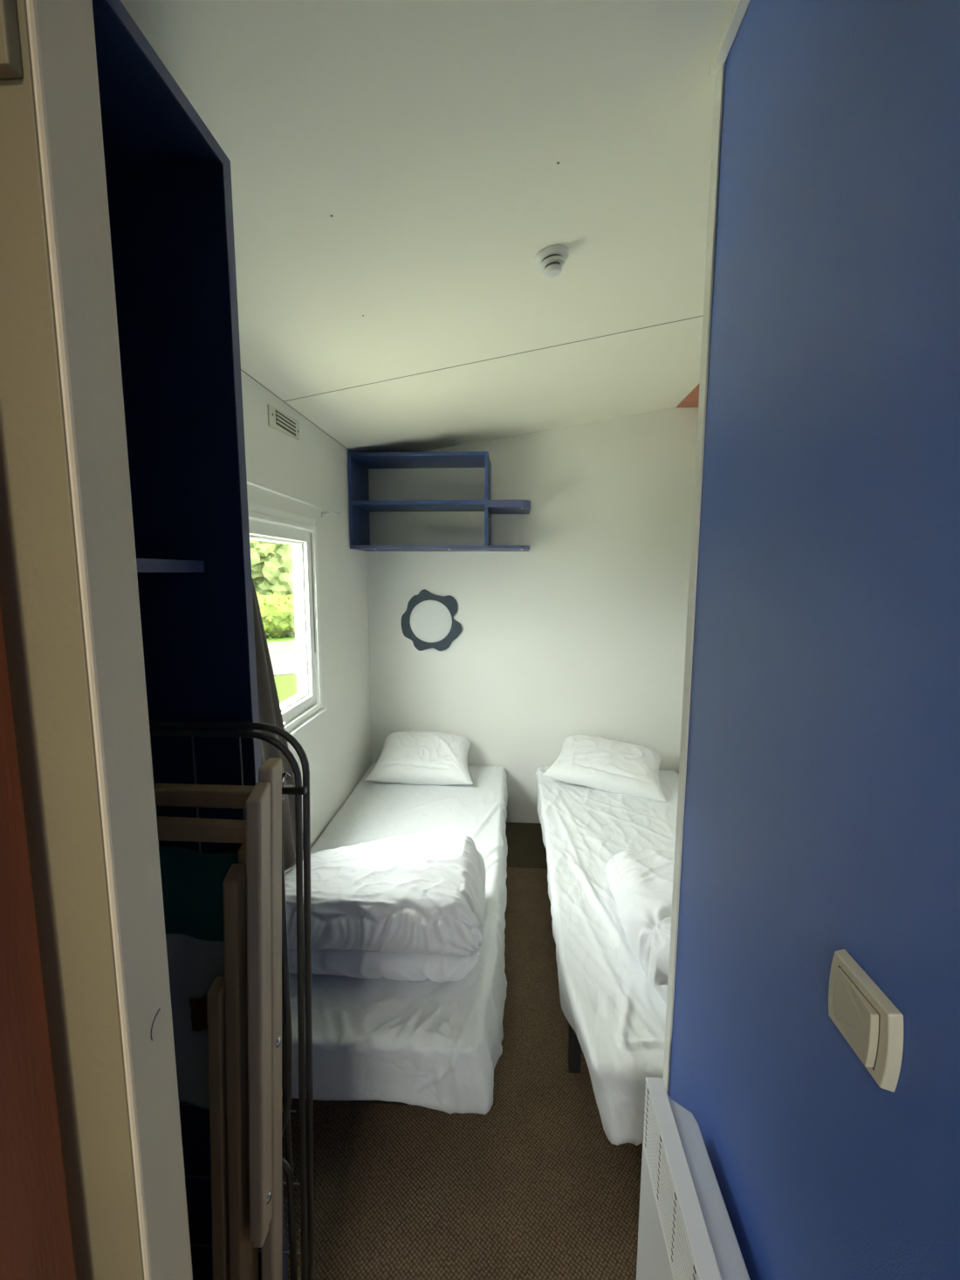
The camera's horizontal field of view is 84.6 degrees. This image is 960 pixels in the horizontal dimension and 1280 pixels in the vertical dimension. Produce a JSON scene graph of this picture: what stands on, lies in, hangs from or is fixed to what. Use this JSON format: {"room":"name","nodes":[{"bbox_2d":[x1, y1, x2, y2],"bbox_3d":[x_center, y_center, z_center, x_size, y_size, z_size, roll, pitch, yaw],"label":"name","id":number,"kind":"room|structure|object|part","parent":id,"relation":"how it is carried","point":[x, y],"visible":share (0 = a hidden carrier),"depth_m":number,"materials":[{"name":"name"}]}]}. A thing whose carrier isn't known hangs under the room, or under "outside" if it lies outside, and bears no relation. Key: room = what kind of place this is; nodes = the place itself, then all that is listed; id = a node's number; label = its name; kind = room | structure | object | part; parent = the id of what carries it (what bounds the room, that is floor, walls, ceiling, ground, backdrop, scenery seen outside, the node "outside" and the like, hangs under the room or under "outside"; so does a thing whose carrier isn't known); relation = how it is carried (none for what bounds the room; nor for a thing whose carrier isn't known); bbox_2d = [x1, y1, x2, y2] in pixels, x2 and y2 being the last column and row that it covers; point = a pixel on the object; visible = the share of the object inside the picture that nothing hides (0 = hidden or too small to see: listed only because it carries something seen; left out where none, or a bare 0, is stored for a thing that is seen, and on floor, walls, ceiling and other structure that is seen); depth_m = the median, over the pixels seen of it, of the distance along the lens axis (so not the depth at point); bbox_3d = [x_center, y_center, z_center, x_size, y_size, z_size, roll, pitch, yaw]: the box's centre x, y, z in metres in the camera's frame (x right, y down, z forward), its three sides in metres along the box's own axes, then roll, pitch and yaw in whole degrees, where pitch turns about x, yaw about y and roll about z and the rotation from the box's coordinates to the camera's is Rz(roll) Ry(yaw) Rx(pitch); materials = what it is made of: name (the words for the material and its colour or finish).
{"room":"bedroom","nodes":[
{"label":"bedroom","id":0,"kind":"room"},
{"bbox_2d":[240,369,371,874],"bbox_3d":[-0.766,0.170,1.810,0.060,2.200,2.628,1,7,3],"label":"wall","id":1,"kind":"structure","parent":0,"point":[313,468],"depth_m":2.42,"materials":[{"name":"paint"}]},
{"bbox_2d":[267,403,299,439],"bbox_3d":[-0.713,-0.793,1.933,0.010,0.088,0.260,1,7,3],"label":"air vent","id":2,"kind":"object","parent":1,"relation":"in","point":[277,420],"visible":1,"depth_m":1.91,"materials":[{"name":"grey plastic"}]},
{"bbox_2d":[247,500,327,736],"bbox_3d":[-0.753,-0.015,1.660,0.100,0.840,1.289,1,7,3],"label":"window","id":3,"kind":"structure","parent":1,"relation":"in","point":[267,523],"depth_m":2.17,"materials":[{"name":"white plastic"}]},
{"bbox_3d":[-0.729,0.389,1.707,0.030,0.018,1.272,1,7,3],"label":"sill","id":4,"kind":"part","parent":3,"relation":"part of","materials":[{"name":"white plastic"}]},
{"bbox_2d":[246,479,342,516],"bbox_3d":[-0.712,-0.477,1.661,0.052,0.038,1.602,1,7,3],"label":"curtain rod","id":5,"kind":"object","parent":1,"relation":"attached to","point":[250,482],"visible":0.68,"depth_m":1.93,"materials":[{"name":"white plastic"}]},
{"bbox_2d":[251,576,303,870],"bbox_3d":[-0.708,0.200,1.511,0.036,1.336,0.898,1,7,3],"label":"curtain","id":6,"kind":"object","parent":5,"relation":"hanging from","point":[269,706],"visible":0.08,"depth_m":1.75,"materials":[{"name":"grey fabric"}]},
{"bbox_2d":[240,369,352,452],"bbox_3d":[-0.719,-0.867,1.887,0.002,0.004,2.208,1,7,3],"label":"joint","id":7,"kind":"object","parent":1,"relation":"attached to","point":[241,369],"visible":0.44,"depth_m":1.97,"materials":[{"name":"grey"}]},
{"bbox_2d":[120,0,736,452],"bbox_3d":[0.112,-0.826,0.235,1.982,0.363,5.488,1,7,3],"label":"ceiling","id":8,"kind":"structure","parent":0,"point":[400,170],"depth_m":1.04,"materials":[{"name":"white paint"}]},
{"bbox_2d":[284,315,702,401],"bbox_3d":[0.210,-1.003,1.818,1.863,0.297,0.003,1,7,6],"label":"joint","id":9,"kind":"object","parent":8,"relation":"attached to","point":[699,316],"visible":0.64,"depth_m":1.83,"materials":[{"name":"grey"}]},
{"bbox_2d":[533,244,568,278],"bbox_3d":[0.174,-0.915,1.286,0.086,0.052,0.087,1,7,3],"label":"smoke detector","id":10,"kind":"object","parent":8,"relation":"attached to","point":[551,260],"visible":1,"depth_m":1.27,"materials":[{"name":"white plastic"}]},
{"bbox_2d":[676,383,698,407],"bbox_3d":[1.075,-1.148,1.927,0.152,0.028,1.838,1,7,3],"label":"board","id":11,"kind":"object","parent":8,"relation":"attached to","point":[691,400],"visible":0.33,"depth_m":2.72,"materials":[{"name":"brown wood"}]},
{"bbox_2d":[281,867,642,1279],"bbox_3d":[0.089,1.510,0.260,1.982,0.060,4.945,1,7,3],"label":"floor","id":12,"kind":"structure","parent":0,"point":[533,1187],"depth_m":1.33,"materials":[{"name":"brown carpet"}]},
{"bbox_2d":[92,0,287,1279],"bbox_3d":[-0.592,0.362,0.713,0.421,2.098,0.418,1,7,3],"label":"wardrobe","id":13,"kind":"object","parent":12,"relation":"on","point":[168,178],"visible":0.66,"depth_m":0.81,"materials":[{"name":"blue wood"}]},
{"bbox_3d":[-0.589,-0.669,0.581,0.418,0.018,0.417,1,7,3],"label":"panel","id":14,"kind":"part","parent":13,"relation":"part of","materials":[{"name":"blue plastic"}]},
{"bbox_3d":[-0.580,0.346,0.910,0.418,2.078,0.020,1,7,3],"label":"panel","id":15,"kind":"part","parent":13,"relation":"part of","materials":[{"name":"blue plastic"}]},
{"bbox_2d":[153,758,281,1279],"bbox_3d":[-0.549,0.785,0.847,0.501,1.224,0.074,1,7,3],"label":"folding chair","id":16,"kind":"object","parent":12,"relation":"on","point":[244,1005],"visible":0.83,"depth_m":0.79,"materials":[{"name":"brown wood"}]},
{"bbox_3d":[-0.524,0.268,0.764,0.408,0.033,0.020,1,7,3],"label":"rail","id":17,"kind":"part","parent":16,"relation":"part of","materials":[{"name":"brown wood"}]},
{"bbox_3d":[-0.521,0.231,0.794,0.408,0.027,0.026,1,7,3],"label":"rail","id":18,"kind":"part","parent":16,"relation":"part of","materials":[{"name":"brown wood"}]},
{"bbox_3d":[-0.411,0.953,0.842,0.062,0.894,0.028,1,7,3],"label":"leg","id":19,"kind":"part","parent":16,"relation":"part of","materials":[{"name":"brown wood"}]},
{"bbox_3d":[-0.377,0.847,0.840,0.071,1.104,0.058,1,7,3],"label":"leg","id":20,"kind":"part","parent":16,"relation":"part of","materials":[{"name":"brown wood"}]},
{"bbox_3d":[-0.328,0.577,0.787,0.055,0.750,0.035,1,7,3],"label":"post","id":21,"kind":"part","parent":16,"relation":"part of","materials":[{"name":"brown wood"}]},
{"bbox_3d":[-0.337,0.785,0.853,0.077,1.224,0.037,1,7,3],"label":"post","id":22,"kind":"part","parent":16,"relation":"part of","materials":[{"name":"brown wood"}]},
{"bbox_2d":[149,720,314,1279],"bbox_3d":[-0.516,0.751,0.924,0.485,1.250,0.036,1,7,4],"label":"frame","id":23,"kind":"object","parent":12,"relation":"on","point":[302,822],"visible":0.45,"depth_m":0.88,"materials":[{"name":"grey metal"}]},
{"bbox_2d":[165,933,224,1109],"bbox_3d":[-0.542,0.631,0.878,0.336,0.330,0.018,1,7,3],"label":"hanging cloth","id":24,"kind":"object","parent":23,"relation":"hanging from","point":[194,964],"visible":0.18,"depth_m":0.87,"materials":[{"name":"grey fabric"}]},
{"bbox_2d":[158,845,238,941],"bbox_3d":[-0.541,0.405,0.848,0.325,0.157,0.012,1,7,3],"label":"cloth","id":25,"kind":"object","parent":23,"relation":"hanging from","point":[192,881],"visible":0.34,"depth_m":0.84,"materials":[{"name":"teal fabric"}]},
{"bbox_3d":[-0.352,0.582,0.885,0.068,0.660,0.011,1,7,3],"label":"leg","id":26,"kind":"part","parent":23,"relation":"part of","materials":[{"name":"grey metal"}]},
{"bbox_3d":[-0.377,1.130,0.954,0.096,0.474,0.012,1,7,3],"label":"leg","id":27,"kind":"part","parent":23,"relation":"part of","materials":[{"name":"grey metal"}]},
{"bbox_3d":[-0.340,0.806,0.927,0.013,1.125,0.011,1,7,3],"label":"leg","id":28,"kind":"part","parent":23,"relation":"part of","materials":[{"name":"grey metal"}]},
{"bbox_2d":[281,762,507,1115],"bbox_3d":[-0.296,1.034,2.247,0.834,0.376,1.920,1,7,3],"label":"bed","id":29,"kind":"object","parent":12,"relation":"on","point":[427,1043],"visible":0.46,"depth_m":1.41,"materials":[{"name":"white fabric"}]},
{"bbox_3d":[-0.292,1.050,2.270,0.666,0.060,1.834,1,7,3],"label":"bed frame","id":30,"kind":"part","parent":29,"relation":"part of","materials":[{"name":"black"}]},
{"bbox_2d":[284,831,485,982],"bbox_3d":[-0.315,0.799,1.650,0.670,0.277,0.501,1,7,3],"label":"duvet","id":31,"kind":"object","parent":29,"relation":"on","point":[401,907],"visible":0.77,"depth_m":1.45,"materials":[{"name":"white fabric"}]},
{"bbox_2d":[363,731,473,785],"bbox_3d":[-0.315,0.659,2.969,0.598,0.240,0.345,1,7,3],"label":"pillow","id":32,"kind":"object","parent":29,"relation":"on","point":[407,757],"visible":1,"depth_m":2.86,"materials":[{"name":"white fabric"}]},
{"bbox_2d":[534,766,678,1145],"bbox_3d":[0.681,1.043,2.161,0.833,0.388,1.974,1,7,3],"label":"bed","id":33,"kind":"object","parent":12,"relation":"on","point":[614,1015],"visible":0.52,"depth_m":1.61,"materials":[{"name":"white fabric"}]},
{"bbox_3d":[0.287,1.238,1.602,0.035,0.140,0.035,1,7,3],"label":"leg","id":34,"kind":"part","parent":33,"relation":"part of","materials":[{"name":"black metal"}]},
{"bbox_2d":[541,734,666,801],"bbox_3d":[0.693,0.681,2.886,0.638,0.234,0.356,3,8,20],"label":"pillow","id":35,"kind":"object","parent":33,"relation":"on","point":[598,763],"visible":0.98,"depth_m":2.79,"materials":[{"name":"white fabric"}]},
{"bbox_2d":[605,848,674,1005],"bbox_3d":[0.739,0.829,1.613,0.616,0.229,0.640,1,7,3],"label":"duvet","id":36,"kind":"object","parent":33,"relation":"on","point":[640,883],"visible":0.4,"depth_m":1.57,"materials":[{"name":"white fabric"}]},
{"bbox_2d":[505,821,547,868],"bbox_3d":[0.258,1.162,2.984,1.982,0.060,0.549,1,7,3],"label":"floor strip","id":37,"kind":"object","parent":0,"point":[524,840],"visible":0.14,"depth_m":2.92,"materials":[{"name":"carpet"}]},
{"bbox_2d":[366,406,698,823],"bbox_3d":[0.276,-0.138,3.059,1.982,2.500,0.050,1,7,3],"label":"wall","id":38,"kind":"structure","parent":0,"point":[582,631],"depth_m":3.02,"materials":[{"name":"paint"}]},
{"bbox_2d":[401,588,461,650],"bbox_3d":[-0.281,-0.114,3.063,0.355,0.357,0.015,1,7,3],"label":"frame","id":39,"kind":"object","parent":38,"relation":"attached to","point":[428,621],"visible":1,"depth_m":3.06,"materials":[{"name":"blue plastic"}]},
{"bbox_2d":[347,451,530,551],"bbox_3d":[-0.197,-0.721,2.824,0.926,0.481,0.325,1,7,3],"label":"wall shelf","id":40,"kind":"object","parent":38,"relation":"attached to","point":[360,506],"visible":1,"depth_m":2.73,"materials":[{"name":"blue wood"}]},
{"bbox_3d":[-0.650,-0.728,2.851,0.017,0.443,0.325,1,7,3],"label":"panel","id":41,"kind":"part","parent":40,"relation":"part of","materials":[{"name":"blue wood"}]},
{"bbox_3d":[-0.304,-0.952,2.801,0.710,0.017,0.325,1,7,3],"label":"panel","id":42,"kind":"part","parent":40,"relation":"part of","materials":[{"name":"blue wood"}]},
{"bbox_3d":[-0.197,-0.494,2.852,0.926,0.017,0.325,1,7,3],"label":"panel","id":43,"kind":"part","parent":40,"relation":"part of","materials":[{"name":"blue wood"}]},
{"bbox_3d":[0.041,-0.720,2.809,0.017,0.443,0.325,1,7,3],"label":"panel","id":44,"kind":"part","parent":40,"relation":"part of","materials":[{"name":"blue wood"}]},
{"bbox_2d":[668,0,959,1279],"bbox_3d":[0.292,0.438,-0.684,0.035,2.307,3.370,1,7,3],"label":"wall partition","id":45,"kind":"structure","parent":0,"point":[822,804],"depth_m":0.53,"materials":[{"name":"blue paint"}]},
{"bbox_2d":[636,1077,750,1279],"bbox_3d":[0.297,1.047,0.501,0.085,0.498,0.865,1,7,3],"label":"heater","id":46,"kind":"object","parent":45,"relation":"attached to","point":[686,1231],"visible":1,"depth_m":0.77,"materials":[{"name":"white metal"}]},
{"bbox_2d":[643,1083,698,1279],"bbox_3d":[0.259,0.864,0.480,0.006,0.109,0.859,1,7,3],"label":"grille","id":47,"kind":"object","parent":46,"relation":"attached to","point":[674,1207],"depth_m":0.77,"materials":[{"name":"grey metal"}]},
{"bbox_2d":[662,61,725,1095],"bbox_3d":[0.395,0.231,0.975,0.043,2.298,0.031,1,7,3],"label":"trim","id":48,"kind":"structure","parent":45,"relation":"attached to","point":[720,78],"depth_m":0.92,"materials":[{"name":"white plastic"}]},
{"bbox_2d":[708,0,750,77],"bbox_3d":[0.356,-0.869,0.570,0.016,0.013,0.552,1,7,3],"label":"trim","id":49,"kind":"structure","parent":45,"relation":"attached to","point":[739,10],"depth_m":0.78,"materials":[{"name":"white plastic"}]},
{"bbox_2d":[828,949,903,1092],"bbox_3d":[0.337,0.334,0.470,0.018,0.072,0.084,1,7,3],"label":"light switch","id":50,"kind":"object","parent":45,"relation":"attached to","point":[869,1022],"visible":1,"depth_m":0.45,"materials":[{"name":"beige plastic"}]},
{"bbox_3d":[-0.268,0.271,0.438,1.222,2.350,0.052,1,7,3],"label":"wall","id":51,"kind":"structure","parent":0,"visible":0},
{"bbox_2d":[0,0,192,1279],"bbox_3d":[-0.005,0.464,0.435,0.692,1.970,0.077,1,7,3],"label":"door frame","id":52,"kind":"structure","parent":51,"relation":"in","point":[70,600],"depth_m":0.39,"materials":[{"name":"beige paint"}]},
{"bbox_2d":[0,602,75,1279],"bbox_3d":[-0.338,0.515,0.106,0.093,1.930,0.638,1,7,3],"label":"door","id":53,"kind":"structure","parent":52,"relation":"attached to","point":[36,1242],"depth_m":0.38,"materials":[{"name":"orange wood"}]},
{"label":"outside","id":54,"kind":"structure","parent":0,"visible":0},
{"bbox_2d":[266,636,298,703],"bbox_3d":[-6.264,-0.469,20.529,75.000,0.050,80.000,1,7,3],"label":"lawn","id":55,"kind":"structure","parent":54,"point":[286,686],"depth_m":10.15,"materials":[{"name":"green plant"}]},
{"bbox_2d":[249,539,294,595],"bbox_3d":[-9.812,-6.094,23.127,4.935,10.492,4.896,3,8,19],"label":"tree","id":56,"kind":"object","parent":55,"relation":"on","point":[271,563],"visible":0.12,"depth_m":22.32,"materials":[{"name":"green plant"}]},
{"bbox_2d":[256,591,295,637],"bbox_3d":[-12.228,-0.427,14.499,24.929,1.755,2.010,-4,8,-29],"label":"hedge","id":57,"kind":"object","parent":55,"relation":"on","point":[277,612],"visible":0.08,"depth_m":16.96,"materials":[{"name":"green plant"}]},
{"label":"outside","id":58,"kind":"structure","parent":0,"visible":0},
{"bbox_2d":[266,640,297,676],"bbox_3d":[-10.515,0.775,10.537,36.000,0.050,5.600,-4,8,-29],"label":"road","id":59,"kind":"structure","parent":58,"point":[283,654],"depth_m":13.14,"materials":[{"name":"white"}]}
]}

